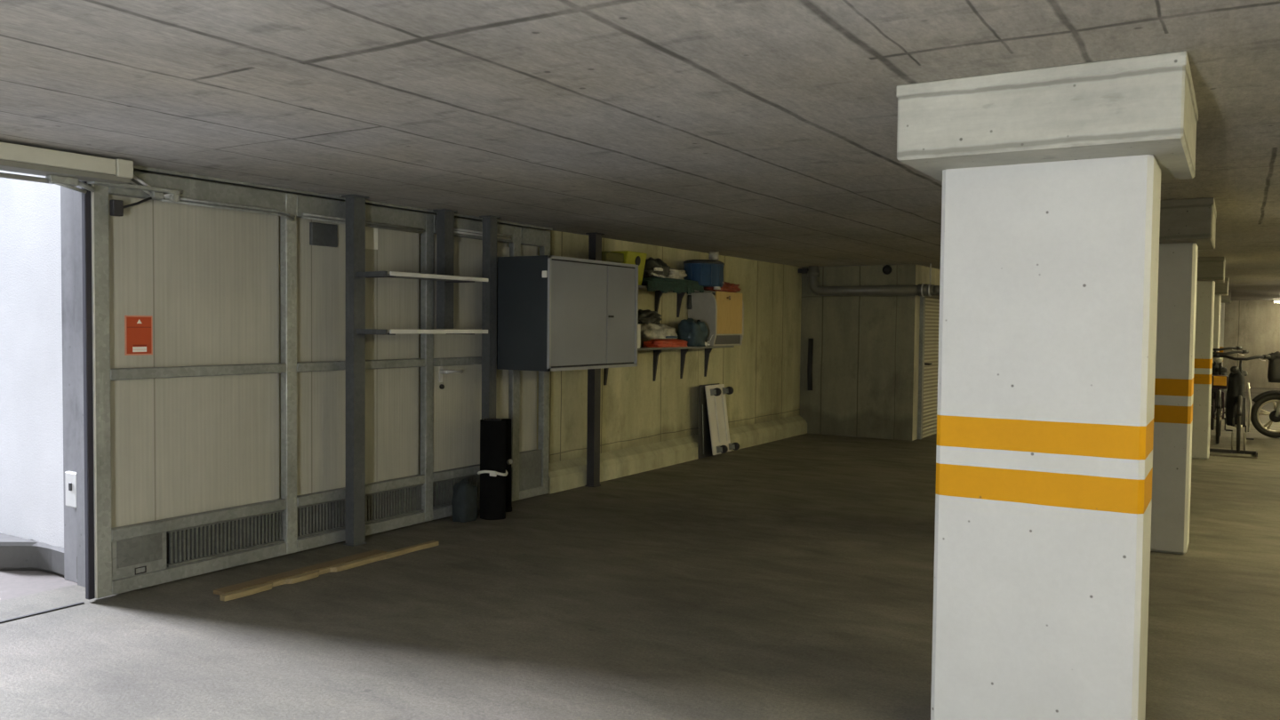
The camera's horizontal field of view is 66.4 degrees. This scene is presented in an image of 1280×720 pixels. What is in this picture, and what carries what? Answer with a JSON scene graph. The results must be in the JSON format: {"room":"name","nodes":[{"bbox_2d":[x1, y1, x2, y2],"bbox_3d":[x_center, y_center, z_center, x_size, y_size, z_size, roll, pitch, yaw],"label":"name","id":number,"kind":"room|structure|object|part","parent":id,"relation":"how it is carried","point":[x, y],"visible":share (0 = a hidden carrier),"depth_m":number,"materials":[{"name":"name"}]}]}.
{"room":"parking garage","nodes":[
{"label":"parking garage","id":0,"kind":"room"},
{"bbox_2d":[144,171,801,498],"bbox_3d":[-0.333,-0.025,9.935,0.280,2.362,10.000,2,2,31],"label":"wall","id":1,"kind":"structure","parent":0,"point":[763,372],"depth_m":10.91,"materials":[{"name":"concrete"}]},
{"bbox_2d":[60,185,77,582],"bbox_3d":[-3.116,-0.327,5.812,0.190,3.200,0.520,2,2,31],"label":"door frame","id":2,"kind":"structure","parent":1,"relation":"attached to","point":[67,195],"depth_m":5.62,"materials":[{"name":"metal"}]},
{"bbox_2d":[64,471,76,507],"bbox_3d":[-3.242,0.740,5.594,0.120,0.200,0.036,2,2,31],"label":"switch box","id":3,"kind":"object","parent":2,"relation":"attached to","point":[70,476],"visible":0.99,"depth_m":5.58,"materials":[{"name":"white plastic"}]},
{"bbox_2d":[73,169,144,587],"bbox_3d":[-3.006,0.102,5.564,0.280,2.362,0.250,2,2,31],"label":"trim","id":4,"kind":"structure","parent":1,"relation":"attached to","point":[77,196],"depth_m":5.51,"materials":[{"name":"metal"}]},
{"bbox_2d":[603,345,734,384],"bbox_3d":[0.293,0.044,10.374,0.335,0.370,2.500,2,2,31],"label":"wall shelf","id":5,"kind":"object","parent":1,"relation":"attached to","point":[684,349],"visible":0.67,"depth_m":10.46,"materials":[{"name":"metal"}]},
{"bbox_2d":[637,324,640,348],"bbox_3d":[-0.118,-0.237,9.633,0.250,0.235,0.080,2,2,31],"label":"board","id":6,"kind":"object","parent":5,"relation":"on","point":[638,325],"visible":0.24,"depth_m":9.57,"materials":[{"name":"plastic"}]},
{"bbox_2d":[641,338,687,347],"bbox_3d":[0.269,-0.180,10.211,0.233,0.089,0.781,2,2,31],"label":"bag","id":7,"kind":"object","parent":5,"relation":"on","point":[657,342],"visible":0.98,"depth_m":10.02,"materials":[{"name":"fabric"}]},
{"bbox_2d":[640,322,678,338],"bbox_3d":[0.167,-0.302,10.076,0.272,0.167,0.673,2,2,31],"label":"plastic bag","id":8,"kind":"object","parent":7,"relation":"on","point":[650,331],"visible":0.93,"depth_m":9.93,"materials":[{"name":"white plastic"}]},
{"bbox_2d":[637,309,662,324],"bbox_3d":[0.045,-0.443,9.980,0.223,0.156,0.571,2,2,31],"label":"camouflage bag","id":9,"kind":"object","parent":8,"relation":"on","point":[646,316],"visible":0.7,"depth_m":9.91,"materials":[{"name":"green fabric"}]},
{"bbox_2d":[675,318,708,346],"bbox_3d":[0.566,-0.304,10.719,0.308,0.308,0.393,2,2,31],"label":"bag","id":10,"kind":"object","parent":5,"relation":"on","point":[695,333],"visible":0.82,"depth_m":10.58,"materials":[{"name":"fabric"}]},
{"bbox_2d":[704,334,713,346],"bbox_3d":[0.757,-0.219,10.820,0.033,0.134,0.228,2,2,34],"label":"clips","id":11,"kind":"object","parent":5,"relation":"on","point":[706,343],"visible":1,"depth_m":10.80,"materials":[{"name":"silver metal"}]},
{"bbox_2d":[687,291,743,345],"bbox_3d":[0.883,-0.473,11.246,0.385,0.614,0.772,2,2,31],"label":"box","id":12,"kind":"object","parent":5,"relation":"on","point":[723,315],"visible":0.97,"depth_m":11.02,"materials":[{"name":"yellow cardboard"}]},
{"bbox_2d":[704,281,741,292],"bbox_3d":[0.910,-0.842,11.221,0.331,0.116,0.796,2,2,31],"label":"bag","id":13,"kind":"object","parent":12,"relation":"on","point":[728,287],"visible":0.67,"depth_m":11.14,"materials":[{"name":"red fabric"}]},
{"bbox_2d":[713,281,724,289],"bbox_3d":[0.877,-0.830,10.906,0.058,0.097,0.222,2,2,31],"label":"print","id":14,"kind":"object","parent":13,"relation":"attached to","point":[715,287],"depth_m":10.83},
{"bbox_3d":[0.990,-0.234,11.213,0.025,0.100,0.670,2,2,31],"label":"panel","id":15,"kind":"part","parent":12,"relation":"part of","materials":[{"name":"black plastic"}]},
{"bbox_2d":[638,285,711,317],"bbox_3d":[0.199,-0.604,10.220,0.300,0.300,1.770,2,2,31],"label":"wall shelf","id":16,"kind":"object","parent":1,"relation":"attached to","point":[658,293],"visible":0.47,"depth_m":10.45,"materials":[{"name":"metal"}]},
{"bbox_2d":[601,250,647,285],"bbox_3d":[-0.208,-0.892,9.481,0.238,0.320,0.680,2,2,31],"label":"case","id":17,"kind":"object","parent":16,"relation":"on","point":[627,257],"visible":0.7,"depth_m":9.45,"materials":[{"name":"plastic"}]},
{"bbox_3d":[-0.319,-0.978,9.332,0.200,0.090,0.315,2,2,31],"label":"case lid","id":18,"kind":"part","parent":17,"relation":"part of","materials":[{"name":"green plastic"}]},
{"bbox_2d":[640,276,703,294],"bbox_3d":[0.297,-0.778,10.315,0.309,0.160,1.383,2,2,31],"label":"tarp","id":19,"kind":"object","parent":16,"relation":"on","point":[660,284],"visible":0.84,"depth_m":10.09,"materials":[{"name":"fabric"}]},
{"bbox_2d":[642,256,670,278],"bbox_3d":[0.110,-0.943,10.013,0.247,0.224,0.520,2,2,31],"label":"bag","id":20,"kind":"object","parent":19,"relation":"on","point":[653,268],"visible":0.78,"depth_m":9.91,"materials":[{"name":"black fabric"}]},
{"bbox_2d":[650,267,669,278],"bbox_3d":[0.207,-0.886,9.979,0.035,0.115,0.396,2,2,30],"label":"print","id":21,"kind":"object","parent":20,"relation":"attached to","point":[655,272],"depth_m":9.97},
{"bbox_2d":[667,268,687,279],"bbox_3d":[0.322,-0.915,10.403,0.255,0.116,0.414,2,2,31],"label":"bag","id":22,"kind":"object","parent":19,"relation":"on","point":[674,273],"visible":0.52,"depth_m":10.32,"materials":[{"name":"plastic"}]},
{"bbox_2d":[683,259,724,287],"bbox_3d":[0.712,-0.963,10.915,0.400,0.290,0.611,2,2,31],"label":"bucket","id":23,"kind":"object","parent":16,"relation":"on","point":[708,273],"visible":0.88,"depth_m":10.69,"materials":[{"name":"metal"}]},
{"bbox_3d":[0.713,-1.083,10.910,0.400,0.050,0.611,2,2,31],"label":"lid","id":24,"kind":"part","parent":23,"relation":"part of","materials":[{"name":"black plastic"}]},
{"bbox_2d":[708,251,719,260],"bbox_3d":[0.828,-1.163,10.951,0.100,0.100,0.100,1,2,15],"label":"tape roll","id":25,"kind":"object","parent":23,"relation":"on","point":[712,255],"visible":0.98,"depth_m":10.91,"materials":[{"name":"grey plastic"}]},
{"bbox_2d":[548,415,807,494],"bbox_3d":[0.739,0.993,11.361,0.120,0.250,6.100,2,2,31],"label":"curb","id":26,"kind":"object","parent":1,"relation":"attached to","point":[572,473],"depth_m":10.33,"materials":[{"name":"concrete"}]},
{"bbox_2d":[0,0,1279,300],"bbox_3d":[7.905,-1.368,12.684,11.400,0.300,33.250,2,2,31],"label":"ceiling","id":27,"kind":"structure","parent":0,"point":[766,131],"depth_m":3.68,"materials":[{"name":"concrete"}]},
{"bbox_2d":[0,141,174,193],"bbox_3d":[-3.780,-0.910,3.545,0.207,0.189,4.550,2,2,31],"label":"operator","id":28,"kind":"object","parent":27,"relation":"attached to","point":[64,169],"visible":1,"depth_m":4.91,"materials":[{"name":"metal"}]},
{"bbox_3d":[-3.944,-0.853,3.325,0.026,0.025,4.000,2,2,31],"label":"drive rod","id":29,"kind":"part","parent":28,"relation":"part of","materials":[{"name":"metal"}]},
{"bbox_2d":[133,165,552,230],"bbox_3d":[-2.958,-1.053,5.120,0.060,0.019,8.300,2,2,31],"label":"rail","id":30,"kind":"object","parent":27,"relation":"attached to","point":[135,167],"visible":0.56,"depth_m":6.29,"materials":[{"name":"metal"}]},
{"bbox_2d":[432,208,457,328],"bbox_3d":[-1.470,-0.682,7.386,0.120,0.892,0.140,2,2,31],"label":"support post","id":31,"kind":"object","parent":27,"relation":"hanging from","point":[444,217],"visible":1,"depth_m":7.35,"materials":[{"name":"grey metal"}]},
{"bbox_3d":[-1.465,-1.122,7.371,0.120,0.012,0.140,2,2,31],"label":"plate","id":32,"kind":"part","parent":31,"relation":"part of","materials":[{"name":"grey metal"}]},
{"bbox_2d":[798,263,939,296],"bbox_3d":[4.927,-1.155,16.235,2.030,0.439,7.112,2,2,31],"label":"drain pipe","id":33,"kind":"object","parent":27,"relation":"attached to","point":[923,290],"depth_m":13.26,"materials":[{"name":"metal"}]},
{"bbox_3d":[2.316,-1.253,13.778,0.130,0.060,0.180,2,2,31],"label":"pipe bracket","id":34,"kind":"part","parent":33,"relation":"part of","materials":[{"name":"black metal"}]},
{"bbox_2d":[807,270,819,276],"bbox_3d":[2.426,-1.209,13.700,0.167,0.080,0.170,2,2,31],"label":"socket","id":35,"kind":"object","parent":33,"relation":"attached to","point":[810,273],"depth_m":13.63,"materials":[{"name":"grey plastic"}]},
{"bbox_2d":[917,283,928,295],"bbox_3d":[3.737,-0.922,12.907,0.120,0.158,0.160,2,2,31],"label":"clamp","id":36,"kind":"object","parent":33,"relation":"attached to","point":[923,290],"depth_m":12.84,"materials":[{"name":"silver metal"}]},
{"bbox_2d":[882,264,891,274],"bbox_3d":[3.335,-1.219,13.221,0.130,0.132,0.110,2,2,31],"label":"ceiling sensor","id":37,"kind":"object","parent":27,"relation":"attached to","point":[886,269],"visible":1,"depth_m":13.18,"materials":[{"name":"black plastic"}]},
{"bbox_2d":[0,386,1279,719],"bbox_3d":[0.743,1.228,11.072,21.800,0.200,43.600,2,2,31],"label":"floor","id":38,"kind":"structure","parent":0,"point":[790,578],"depth_m":5.10,"materials":[{"name":"concrete"}]},
{"bbox_2d":[0,601,84,623],"bbox_3d":[-4.004,1.343,3.525,0.020,0.006,3.970,2,2,31],"label":"floor track","id":39,"kind":"object","parent":38,"relation":"on","point":[80,603],"visible":1,"depth_m":5.03,"materials":[{"name":"grey metal"}]},
{"bbox_2d":[213,549,386,595],"bbox_3d":[-2.008,1.272,5.902,0.104,0.022,1.191,2,2,32],"label":"wooden plank","id":40,"kind":"object","parent":38,"relation":"on","point":[279,576],"visible":0.76,"depth_m":5.81,"materials":[{"name":"brown wood"}]},
{"bbox_2d":[81,170,550,599],"bbox_3d":[-1.873,0.076,6.925,0.165,2.318,4.075,2,2,31],"label":"gate","id":41,"kind":"object","parent":38,"relation":"on","point":[181,439],"visible":0.82,"depth_m":6.16,"materials":[{"name":"metal"}]},
{"bbox_2d":[124,315,152,355],"bbox_3d":[-2.808,-0.138,5.487,0.008,0.222,0.162,2,2,31],"label":"warning sign","id":42,"kind":"object","parent":41,"relation":"attached to","point":[138,329],"visible":1,"depth_m":5.48,"materials":[{"name":"plastic"}]},
{"bbox_3d":[-2.816,1.091,5.482,0.043,0.225,0.330,2,2,31],"label":"kick plate","id":43,"kind":"part","parent":41,"relation":"part of","materials":[{"name":"metal"}]},
{"bbox_3d":[-2.793,1.176,5.473,0.005,0.037,0.065,2,2,31],"label":"rating plate","id":44,"kind":"part","parent":41,"relation":"part of","materials":[{"name":"silver metal"}]},
{"bbox_3d":[-2.703,-0.961,5.435,0.027,0.115,0.346,2,2,31],"label":"brace arm","id":45,"kind":"part","parent":41,"relation":"part of","materials":[{"name":"metal"}]},
{"bbox_3d":[-2.631,0.028,5.816,0.023,1.900,1.145,2,2,31],"label":"panel","id":46,"kind":"part","parent":41,"relation":"part of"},
{"bbox_3d":[-2.575,-0.980,5.752,0.060,0.140,1.145,2,2,31],"label":"rail","id":47,"kind":"part","parent":41,"relation":"part of","materials":[{"name":"metal"}]},
{"bbox_3d":[-2.586,0.065,5.789,0.060,0.060,1.145,2,2,31],"label":"rail","id":48,"kind":"part","parent":41,"relation":"part of","materials":[{"name":"metal"}]},
{"bbox_3d":[-2.595,0.942,5.821,0.060,0.065,1.145,2,2,31],"label":"rail","id":49,"kind":"part","parent":41,"relation":"part of","materials":[{"name":"metal"}]},
{"bbox_3d":[-2.598,1.228,5.831,0.060,0.078,1.145,2,2,31],"label":"rail","id":50,"kind":"part","parent":41,"relation":"part of","materials":[{"name":"metal"}]},
{"bbox_2d":[166,509,284,567],"bbox_3d":[-2.517,1.077,5.979,0.035,0.215,0.800,2,2,31],"label":"vent grille","id":51,"kind":"object","parent":41,"relation":"attached to","point":[200,543],"depth_m":5.95,"materials":[{"name":"metal"}]},
{"bbox_2d":[309,222,337,247],"bbox_3d":[-2.120,-0.839,6.560,0.027,0.150,0.220,2,2,31],"label":"junction cover","id":52,"kind":"object","parent":41,"relation":"attached to","point":[320,234],"visible":1,"depth_m":6.54,"materials":[{"name":"grey metal"}]},
{"bbox_3d":[-1.982,-0.003,6.878,0.023,1.900,1.175,2,2,31],"label":"panel","id":53,"kind":"part","parent":41,"relation":"part of","materials":[{"name":"white metal"}]},
{"bbox_2d":[296,483,423,539],"bbox_3d":[-1.958,1.050,6.894,0.035,0.215,1.175,2,2,31],"label":"vent grille","id":54,"kind":"object","parent":41,"relation":"attached to","point":[325,517],"depth_m":6.92,"materials":[{"name":"metal"}]},
{"bbox_3d":[-1.946,0.911,6.882,0.060,0.065,1.175,2,2,31],"label":"rail","id":55,"kind":"part","parent":41,"relation":"part of","materials":[{"name":"metal"}]},
{"bbox_3d":[-1.949,1.197,6.893,0.060,0.078,1.175,2,2,31],"label":"rail","id":56,"kind":"part","parent":41,"relation":"part of","materials":[{"name":"metal"}]},
{"bbox_3d":[-1.925,-1.011,6.814,0.060,0.140,1.175,2,2,31],"label":"rail","id":57,"kind":"part","parent":41,"relation":"part of","materials":[{"name":"metal"}]},
{"bbox_3d":[-1.937,0.034,6.851,0.060,0.060,1.175,2,2,31],"label":"rail","id":58,"kind":"part","parent":41,"relation":"part of","materials":[{"name":"metal"}]},
{"bbox_2d":[365,226,377,249],"bbox_3d":[-1.913,-0.864,6.913,0.010,0.160,0.160,2,2,31],"label":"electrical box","id":59,"kind":"object","parent":41,"relation":"attached to","point":[371,233],"visible":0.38,"depth_m":6.93,"materials":[{"name":"white plastic"}]},
{"bbox_3d":[-1.457,0.104,7.545,0.087,0.130,0.175,2,2,31],"label":"handle","id":60,"kind":"part","parent":41,"relation":"part of","materials":[{"name":"metal"}]},
{"bbox_2d":[432,473,479,509],"bbox_3d":[-1.359,1.022,7.872,0.035,0.215,0.950,2,2,31],"label":"vent grille","id":61,"kind":"object","parent":41,"relation":"attached to","point":[443,490],"depth_m":7.62,"materials":[{"name":"metal"}]},
{"bbox_3d":[-1.338,0.005,7.830,0.060,0.060,0.950,2,2,31],"label":"rail","id":62,"kind":"part","parent":41,"relation":"part of","materials":[{"name":"metal"}]},
{"bbox_3d":[-1.383,-0.031,7.856,0.023,1.900,0.950,2,2,31],"label":"panel","id":63,"kind":"part","parent":41,"relation":"part of","materials":[{"name":"grey metal"}]},
{"bbox_3d":[-1.353,-0.043,7.838,0.047,1.775,0.900,2,2,31],"label":"wicket door","id":64,"kind":"part","parent":41,"relation":"part of","materials":[{"name":"white metal"}]},
{"bbox_3d":[-1.347,0.882,7.861,0.060,0.065,0.950,2,2,31],"label":"rail","id":65,"kind":"part","parent":41,"relation":"part of","materials":[{"name":"metal"}]},
{"bbox_3d":[-1.350,1.168,7.871,0.060,0.078,0.950,2,2,31],"label":"rail","id":66,"kind":"part","parent":41,"relation":"part of","materials":[{"name":"metal"}]},
{"bbox_3d":[-1.327,-1.039,7.793,0.060,0.140,0.950,2,2,31],"label":"rail","id":67,"kind":"part","parent":41,"relation":"part of","materials":[{"name":"metal"}]},
{"bbox_3d":[-1.000,-0.099,8.482,0.023,1.800,0.330,2,2,31],"label":"panel","id":68,"kind":"part","parent":41,"relation":"part of","materials":[{"name":"white metal"}]},
{"bbox_3d":[-0.971,0.954,8.495,0.045,0.325,0.330,2,2,31],"label":"kick plate","id":69,"kind":"part","parent":41,"relation":"part of","materials":[{"name":"grey metal"}]},
{"bbox_3d":[-0.967,1.150,8.498,0.060,0.078,0.330,2,2,31],"label":"rail","id":70,"kind":"part","parent":41,"relation":"part of","materials":[{"name":"metal"}]},
{"bbox_3d":[-0.944,-1.057,8.420,0.060,0.140,0.330,2,2,31],"label":"rail","id":71,"kind":"part","parent":41,"relation":"part of","materials":[{"name":"metal"}]},
{"bbox_2d":[219,540,438,601],"bbox_3d":[-1.822,1.267,5.982,0.049,0.030,1.640,2,2,32],"label":"wooden plank","id":72,"kind":"object","parent":38,"relation":"on","point":[252,590],"visible":1,"depth_m":5.88,"materials":[{"name":"brown wood"}]},
{"bbox_2d":[341,194,368,546],"bbox_3d":[-1.930,0.075,6.634,0.120,2.362,0.140,2,2,31],"label":"support post","id":73,"kind":"object","parent":38,"relation":"on","point":[355,204],"visible":1,"depth_m":6.60,"materials":[{"name":"grey metal"}]},
{"bbox_3d":[-1.917,-1.099,6.593,0.120,0.012,0.140,2,2,31],"label":"plate","id":74,"kind":"part","parent":73,"relation":"part of","materials":[{"name":"grey metal"}]},
{"bbox_3d":[-1.943,1.251,6.676,0.098,0.010,0.120,2,2,31],"label":"plate","id":75,"kind":"part","parent":73,"relation":"part of","materials":[{"name":"grey metal"}]},
{"bbox_2d":[356,328,487,335],"bbox_3d":[-1.520,-0.199,6.942,0.293,0.036,1.015,2,2,31],"label":"metal shelf","id":76,"kind":"object","parent":73,"relation":"attached to","point":[358,331],"visible":1,"depth_m":6.67,"materials":[{"name":"metal"}]},
{"bbox_2d":[356,271,488,282],"bbox_3d":[-1.516,-0.582,6.928,0.293,0.036,1.015,2,2,31],"label":"metal shelf","id":77,"kind":"object","parent":73,"relation":"attached to","point":[371,274],"visible":1,"depth_m":6.76,"materials":[{"name":"metal"}]},
{"bbox_2d":[451,478,478,522],"bbox_3d":[-1.341,1.069,7.512,0.167,0.326,0.198,2,2,31],"label":"bag","id":78,"kind":"object","parent":38,"relation":"on","point":[464,500],"visible":1,"depth_m":7.44,"materials":[{"name":"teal fabric"}]},
{"bbox_2d":[479,215,500,512],"bbox_3d":[-1.203,0.042,7.804,0.120,2.362,0.125,2,2,31],"label":"support post","id":79,"kind":"object","parent":38,"relation":"on","point":[489,289],"visible":0.74,"depth_m":7.76,"materials":[{"name":"grey metal"}]},
{"bbox_3d":[-1.190,-1.133,7.762,0.120,0.012,0.125,2,2,31],"label":"plate","id":80,"kind":"part","parent":79,"relation":"part of","materials":[{"name":"grey metal"}]},
{"bbox_2d":[496,255,638,371],"bbox_3d":[-0.578,-0.381,8.221,0.528,0.895,1.312,2,2,31],"label":"upper cabinet","id":81,"kind":"object","parent":79,"relation":"attached to","point":[555,313],"visible":1,"depth_m":7.79,"materials":[{"name":"metal"}]},
{"bbox_3d":[-0.489,-0.371,7.909,0.010,0.823,0.781,2,2,31],"label":"cabinet door","id":82,"kind":"part","parent":81,"relation":"part of","materials":[{"name":"grey paint"}]},
{"bbox_3d":[-0.367,-0.375,8.099,0.020,0.895,1.300,2,2,31],"label":"frame","id":83,"kind":"part","parent":81,"relation":"part of","materials":[{"name":"grey metal"}]},
{"bbox_3d":[-0.165,-0.387,8.439,0.010,0.823,0.439,2,2,31],"label":"cabinet door","id":84,"kind":"part","parent":81,"relation":"part of","materials":[{"name":"grey paint"}]},
{"bbox_2d":[477,418,508,519],"bbox_3d":[-1.147,0.845,7.620,0.248,0.771,0.224,2,2,31],"label":"rolled mat","id":85,"kind":"object","parent":38,"relation":"on","point":[492,472],"visible":1,"depth_m":7.54,"materials":[{"name":"black rubber"}]},
{"bbox_2d":[502,418,512,511],"bbox_3d":[-1.067,0.849,7.893,0.117,0.745,0.093,2,2,31],"label":"roll","id":86,"kind":"object","parent":38,"relation":"on","point":[508,461],"visible":0.64,"depth_m":7.87,"materials":[{"name":"black fabric"}]},
{"bbox_2d":[584,232,604,487],"bbox_3d":[-0.427,0.002,9.149,0.120,2.362,0.140,2,2,31],"label":"support post","id":87,"kind":"object","parent":38,"relation":"on","point":[595,239],"visible":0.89,"depth_m":9.13,"materials":[{"name":"grey metal"}]},
{"bbox_3d":[-0.415,-1.172,9.107,0.120,0.012,0.140,2,2,31],"label":"plate","id":88,"kind":"part","parent":87,"relation":"part of","materials":[{"name":"grey metal"}]},
{"bbox_2d":[698,383,719,458],"bbox_3d":[0.802,0.700,11.310,0.020,0.840,0.495,2,2,31],"label":"frame","id":89,"kind":"object","parent":38,"relation":"on","point":[705,447],"visible":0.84,"depth_m":11.20,"materials":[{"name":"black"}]},
{"bbox_3d":[0.797,0.697,11.314,0.005,0.785,0.445,2,2,31],"label":"frame panel","id":90,"kind":"part","parent":89,"relation":"part of","materials":[{"name":"black rubber"}]},
{"bbox_2d":[704,384,739,455],"bbox_3d":[0.970,0.689,11.391,0.191,0.801,0.588,2,2,31],"label":"platform dolly","id":91,"kind":"object","parent":38,"relation":"on","point":[721,443],"visible":1,"depth_m":11.36,"materials":[{"name":"white laminate"}]},
{"bbox_2d":[896,50,1198,719],"bbox_3d":[1.514,0.218,3.645,0.890,2.361,0.958,2,2,31],"label":"concrete pillar","id":92,"kind":"structure","parent":38,"relation":"on","point":[1051,178],"depth_m":3.44,"materials":[{"name":"white concrete"}]},
{"bbox_2d":[1150,197,1216,554],"bbox_3d":[3.503,0.124,6.897,0.890,2.361,0.958,2,2,31],"label":"concrete pillar","id":93,"kind":"structure","parent":38,"relation":"on","point":[1188,227],"depth_m":6.60,"materials":[{"name":"white concrete"}]},
{"bbox_2d":[1191,256,1225,459],"bbox_3d":[6.511,-0.019,11.817,0.890,2.361,0.958,2,2,31],"label":"concrete pillar","id":94,"kind":"structure","parent":38,"relation":"on","point":[1211,270],"depth_m":11.51,"materials":[{"name":"white concrete"}]},
{"bbox_2d":[1212,277,1229,425],"bbox_3d":[9.067,-0.141,15.996,0.890,2.361,0.958,2,2,31],"label":"concrete pillar","id":95,"kind":"structure","parent":38,"relation":"on","point":[1220,289],"depth_m":15.65,"materials":[{"name":"white concrete"}]},
{"bbox_2d":[1219,289,1231,367],"bbox_3d":[11.831,-0.272,20.517,0.890,2.361,0.958,2,2,31],"label":"concrete pillar","id":96,"kind":"structure","parent":38,"relation":"on","point":[1225,300],"depth_m":20.17,"materials":[{"name":"white concrete"}]},
{"bbox_2d":[1210,346,1242,430],"bbox_3d":[9.008,0.417,15.435,0.685,1.285,1.654,1,2,13],"label":"bicycle","id":97,"kind":"object","parent":38,"relation":"on","point":[1214,364],"visible":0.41,"depth_m":14.82,"materials":[{"name":"metal"}]},
{"bbox_2d":[1210,350,1248,443],"bbox_3d":[8.052,0.484,13.535,1.717,1.265,0.633,-1,3,-41],"label":"bicycle","id":98,"kind":"object","parent":38,"relation":"on","point":[1220,381],"visible":0.94,"depth_m":13.03,"materials":[{"name":"metal"}]},
{"bbox_3d":[8.079,0.502,13.643,0.140,0.652,0.940,2,2,31],"label":"bike frame","id":99,"kind":"part","parent":98,"relation":"part of","materials":[{"name":"black metal"}]},
{"bbox_2d":[1211,375,1228,389],"bbox_3d":[7.639,0.289,12.911,0.200,0.170,0.224,2,2,31],"label":"basket","id":100,"kind":"object","parent":98,"relation":"on","point":[1218,381],"depth_m":12.80,"materials":[{"name":"orange"}]},
{"bbox_3d":[7.585,0.275,12.802,0.150,0.125,0.015,2,2,31],"label":"amber plate","id":101,"kind":"part","parent":98,"relation":"part of","materials":[{"name":"orange plastic"}]},
{"bbox_2d":[1209,431,1257,458],"bbox_3d":[7.268,1.029,12.135,0.655,0.259,0.789,2,2,31],"label":"bike rack","id":102,"kind":"object","parent":38,"relation":"on","point":[1221,452],"visible":0.85,"depth_m":11.93,"materials":[{"name":"metal"}]},
{"bbox_3d":[7.128,1.154,11.914,0.655,0.022,0.260,2,2,31],"label":"plate","id":103,"kind":"part","parent":102,"relation":"part of","materials":[{"name":"metal"}]},
{"bbox_2d":[1212,353,1271,452],"bbox_3d":[7.696,0.538,12.492,1.674,1.225,0.616,-1,3,-42],"label":"bicycle","id":104,"kind":"object","parent":38,"relation":"on","point":[1236,402],"visible":0.99,"depth_m":12.15,"materials":[{"name":"metal"}]},
{"bbox_2d":[1250,351,1279,438],"bbox_3d":[9.642,0.508,13.582,1.967,1.234,0.884,2,2,31],"label":"bicycle","id":105,"kind":"object","parent":38,"relation":"on","point":[1263,398],"visible":0.99,"depth_m":13.94,"materials":[{"name":"rubber"}]},
{"bbox_2d":[1267,352,1279,360],"bbox_3d":[8.895,-0.047,13.689,0.225,0.117,0.050,1,2,17],"label":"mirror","id":106,"kind":"object","parent":105,"relation":"attached to","point":[1274,357],"depth_m":13.70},
{"bbox_3d":[9.107,0.629,13.913,0.146,0.354,0.218,2,2,31],"label":"fork leg","id":107,"kind":"part","parent":105,"relation":"part of","materials":[{"name":"metal"}]},
{"bbox_2d":[799,264,940,440],"bbox_3d":[7.752,-0.345,21.338,1.620,2.362,18.300,2,2,31],"label":"wall","id":108,"kind":"structure","parent":0,"point":[866,351],"depth_m":13.49,"materials":[{"name":"concrete"}]},
{"bbox_2d":[807,338,813,390],"bbox_3d":[2.400,0.062,13.812,0.077,0.732,0.070,2,2,31],"label":"hose","id":109,"kind":"object","parent":108,"relation":"attached to","point":[810,340],"visible":1,"depth_m":13.79,"materials":[{"name":"black rubber"}]},
{"bbox_2d":[917,294,939,439],"bbox_3d":[4.138,0.036,13.786,0.101,2.060,1.170,2,2,31],"label":"door","id":110,"kind":"structure","parent":108,"relation":"in","point":[929,321],"depth_m":13.62,"materials":[{"name":"paint"}]},
{"bbox_3d":[4.116,0.036,13.799,0.050,2.060,1.170,2,2,31],"label":"frame","id":111,"kind":"part","parent":110,"relation":"part of","materials":[{"name":"metal"}]},
{"bbox_2d":[1223,300,1279,388],"bbox_3d":[17.320,-0.422,26.331,9.500,2.362,0.200,2,2,31],"label":"wall","id":112,"kind":"structure","parent":0,"point":[1252,325],"depth_m":26.61,"materials":[{"name":"concrete"}]},
{"label":"outside","id":113,"kind":"structure","parent":0,"visible":0},
{"bbox_2d":[0,170,63,547],"bbox_3d":[-6.711,-0.981,7.953,8.210,4.120,0.385,2,2,31],"label":"wall","id":114,"kind":"structure","parent":113,"point":[32,492],"depth_m":5.90,"materials":[{"name":"white paint"}]},
{"bbox_2d":[0,532,77,578],"bbox_3d":[-6.680,1.080,7.833,8.500,0.170,0.460,2,2,31],"label":"trim","id":115,"kind":"structure","parent":114,"relation":"attached to","point":[16,553],"depth_m":5.87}
]}

